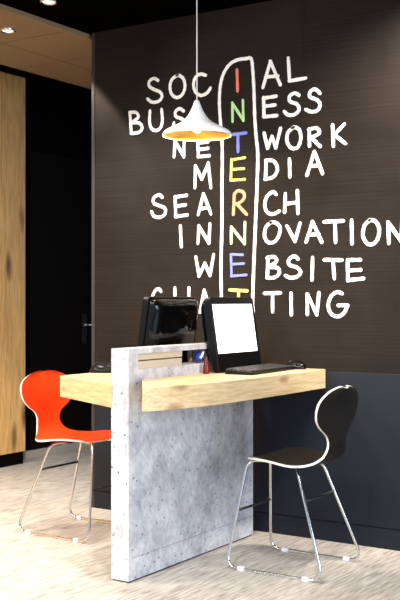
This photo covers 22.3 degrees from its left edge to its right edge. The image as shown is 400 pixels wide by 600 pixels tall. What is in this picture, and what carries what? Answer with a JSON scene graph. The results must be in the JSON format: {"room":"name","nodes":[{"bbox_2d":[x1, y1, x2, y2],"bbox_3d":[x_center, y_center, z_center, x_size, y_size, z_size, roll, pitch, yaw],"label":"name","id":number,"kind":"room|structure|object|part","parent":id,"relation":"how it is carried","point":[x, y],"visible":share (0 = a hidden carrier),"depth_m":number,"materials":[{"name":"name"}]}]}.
{"room":"internet cafe","nodes":[
{"label":"internet cafe","id":0,"kind":"room"},
{"bbox_2d":[0,67,24,467],"bbox_3d":[-2.391,-0.295,5.092,0.320,2.750,4.062,0,0,33],"label":"wall","id":1,"kind":"structure","parent":0,"point":[12,87],"depth_m":6.61,"materials":[{"name":"brown wood"}]},
{"bbox_2d":[23,73,91,450],"bbox_3d":[-0.842,-0.295,7.608,0.180,2.750,1.830,0,0,33],"label":"wall","id":2,"kind":"structure","parent":0,"point":[58,116],"depth_m":7.12,"materials":[{"name":"black paint"}]},
{"bbox_2d":[23,442,90,459],"bbox_3d":[-0.750,1.052,7.561,0.025,0.055,1.610,0,0,33],"label":"baseboard","id":3,"kind":"structure","parent":2,"relation":"attached to","point":[56,449],"depth_m":7.12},
{"bbox_2d":[28,150,91,449],"bbox_3d":[-0.951,0.000,7.197,0.084,2.040,0.680,0,0,33],"label":"door","id":4,"kind":"structure","parent":2,"relation":"in","point":[59,187],"depth_m":7.18,"materials":[{"name":"wood"}]},
{"bbox_3d":[-0.841,0.210,7.399,0.008,0.220,0.050,0,0,33],"label":"handle","id":5,"kind":"part","parent":4,"relation":"part of","materials":[{"name":"metal"}]},
{"bbox_2d":[0,0,270,88],"bbox_3d":[0.550,-1.420,2.253,6.855,0.100,9.100,0,0,33],"label":"ceiling","id":6,"kind":"structure","parent":0,"point":[86,16],"depth_m":5.11,"materials":[{"name":"brown wood"}]},
{"bbox_2d":[0,28,15,33],"bbox_3d":[-0.974,-1.364,5.154,0.080,0.012,0.080,0,0,33],"label":"recessed light","id":7,"kind":"object","parent":6,"relation":"in","point":[3,30],"visible":1,"depth_m":5.15,"materials":[{"name":"silver metal"}]},
{"bbox_2d":[40,0,57,4],"bbox_3d":[-0.702,-1.384,4.722,0.084,0.012,0.084,0,0,33],"label":"recessed light","id":8,"kind":"object","parent":6,"relation":"in","point":[44,2],"visible":1,"depth_m":4.73,"materials":[{"name":"silver metal"}]},
{"bbox_2d":[162,0,231,140],"bbox_3d":[-0.013,-1.042,4.300,0.295,0.697,0.295,0,0,33],"label":"pendant lamp","id":9,"kind":"object","parent":6,"relation":"hanging from","point":[196,126],"visible":1,"depth_m":4.29,"materials":[{"name":"white metal"}]},
{"bbox_3d":[-0.013,-1.111,4.300,0.005,0.537,0.005,0,0,-35],"label":"cord","id":10,"kind":"part","parent":9,"relation":"part of","materials":[{"name":"white plastic"}]},
{"bbox_3d":[-0.013,-0.770,4.300,0.294,0.150,0.294,0,0,33],"label":"lamp shade","id":11,"kind":"part","parent":9,"relation":"part of","materials":[{"name":"white metal"}]},
{"bbox_2d":[0,447,399,599],"bbox_3d":[0.292,1.105,2.539,7.600,0.050,9.300,0,0,33],"label":"floor","id":12,"kind":"structure","parent":0,"point":[32,567],"depth_m":4.20,"materials":[{"name":"light whitewashed wood"}]},
{"bbox_2d":[19,370,110,542],"bbox_3d":[-0.580,0.709,4.776,0.451,0.742,0.389,0,0,33],"label":"chair","id":13,"kind":"object","parent":12,"relation":"on","point":[39,391],"visible":0.88,"depth_m":4.83,"materials":[{"name":"red paint"}]},
{"bbox_3d":[-0.625,0.864,4.681,0.422,0.433,0.174,0,0,33],"label":"sled leg","id":14,"kind":"part","parent":13,"relation":"part of","materials":[{"name":"silver metal"}]},
{"bbox_3d":[-0.511,0.864,4.856,0.422,0.433,0.174,0,0,33],"label":"sled leg","id":15,"kind":"part","parent":13,"relation":"part of","materials":[{"name":"silver metal"}]},
{"bbox_2d":[111,342,252,582],"bbox_3d":[-0.050,0.633,4.295,0.084,0.893,0.946,0,0,33],"label":"wall","id":16,"kind":"structure","parent":12,"relation":"on","point":[177,474],"depth_m":4.10,"materials":[{"name":"concrete"}]},
{"bbox_2d":[60,373,111,407],"bbox_3d":[-0.256,0.370,4.475,0.468,0.090,1.032,0,0,33],"label":"desk","id":17,"kind":"object","parent":16,"relation":"attached to","point":[94,388],"visible":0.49,"depth_m":4.16,"materials":[{"name":"brown wood"}]},
{"bbox_2d":[90,365,110,372],"bbox_3d":[-0.439,0.306,4.545,0.112,0.037,0.060,0,0,13],"label":"computer mouse","id":18,"kind":"object","parent":17,"relation":"on","point":[96,368],"visible":0.93,"depth_m":4.52,"materials":[{"name":"black plastic"}]},
{"bbox_2d":[137,296,198,362],"bbox_3d":[-0.121,0.155,4.419,0.150,0.341,0.366,0,0,33],"label":"computer monitor","id":19,"kind":"object","parent":17,"relation":"on","point":[164,320],"visible":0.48,"depth_m":4.35,"materials":[{"name":"black plastic"}]},
{"bbox_2d":[194,351,203,361],"bbox_3d":[-0.003,0.241,4.339,0.046,0.050,0.051,0,0,33],"label":"trinket","id":20,"kind":"object","parent":16,"relation":"in","point":[198,355],"visible":1,"depth_m":4.32,"materials":[{"name":"blue plastic"}]},
{"bbox_2d":[142,368,324,411],"bbox_3d":[0.089,0.352,4.129,0.327,0.085,1.237,0,0,33],"label":"desk","id":21,"kind":"object","parent":16,"relation":"attached to","point":[193,390],"visible":0.92,"depth_m":3.92,"materials":[{"name":"brown wood"}]},
{"bbox_2d":[203,357,209,373],"bbox_3d":[0.026,0.274,4.279,0.030,0.072,0.030,0,0,33],"label":"bottle","id":22,"kind":"object","parent":21,"relation":"on","point":[206,369],"visible":1,"depth_m":4.27,"materials":[{"name":"red plastic"}]},
{"bbox_2d":[201,297,260,372],"bbox_3d":[0.118,0.149,4.478,0.150,0.323,0.366,0,0,33],"label":"computer monitor","id":23,"kind":"object","parent":21,"relation":"on","point":[228,323],"visible":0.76,"depth_m":4.40,"materials":[{"name":"black plastic"}]},
{"bbox_2d":[225,363,294,374],"bbox_3d":[0.263,0.298,4.391,0.132,0.025,0.410,0,0,31],"label":"keyboard","id":24,"kind":"object","parent":21,"relation":"on","point":[270,367],"visible":1,"depth_m":4.31,"materials":[{"name":"black plastic"}]},
{"bbox_2d":[287,360,305,369],"bbox_3d":[0.430,0.291,4.574,0.112,0.037,0.060,0,0,43],"label":"computer mouse","id":25,"kind":"object","parent":21,"relation":"on","point":[298,365],"visible":0.78,"depth_m":4.54,"materials":[{"name":"black plastic"}]},
{"bbox_2d":[227,385,359,581],"bbox_3d":[0.394,0.709,4.130,0.451,0.742,0.389,0,0,33],"label":"chair","id":26,"kind":"object","parent":12,"relation":"on","point":[335,411],"visible":1,"depth_m":4.05,"materials":[{"name":"black paint"}]},
{"bbox_3d":[0.326,0.864,4.050,0.422,0.433,0.174,0,0,33],"label":"sled leg","id":27,"kind":"part","parent":26,"relation":"part of","materials":[{"name":"silver metal"}]},
{"bbox_3d":[0.439,0.864,4.225,0.422,0.433,0.174,0,0,33],"label":"sled leg","id":28,"kind":"part","parent":26,"relation":"part of","materials":[{"name":"silver metal"}]},
{"bbox_2d":[95,0,399,530],"bbox_3d":[1.251,-0.155,4.202,4.200,2.470,0.146,0,0,33],"label":"wall","id":29,"kind":"structure","parent":0,"point":[296,212],"depth_m":4.69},
{"bbox_2d":[0,4,91,40],"bbox_3d":[-0.486,-1.380,5.487,0.026,0.028,4.800,0,0,33],"label":"trim","id":30,"kind":"structure","parent":29,"relation":"attached to","point":[3,8],"depth_m":5.03,"materials":[{"name":"beige wood"}]},
{"bbox_2d":[92,33,94,507],"bbox_3d":[-0.517,-0.155,5.353,0.020,2.470,0.148,0,0,33],"label":"trim","id":31,"kind":"structure","parent":29,"relation":"attached to","point":[93,34],"depth_m":5.29,"materials":[{"name":"black"}]},
{"bbox_2d":[95,491,399,550],"bbox_3d":[1.215,1.036,4.143,4.198,0.088,0.004,0,0,33],"label":"baseboard","id":32,"kind":"structure","parent":29,"relation":"attached to","point":[389,539],"depth_m":4.57,"materials":[{"name":"black"}]},
{"bbox_3d":[-2.183,-1.555,4.145,1.700,0.330,9.300,0,0,33],"label":"ceiling","id":33,"kind":"structure","parent":0,"visible":0},
{"bbox_2d":[0,64,91,91],"bbox_3d":[-1.164,-1.515,5.928,0.018,0.310,4.800,0,0,33],"label":"trim","id":34,"kind":"structure","parent":33,"relation":"attached to","point":[1,66],"depth_m":6.25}
]}

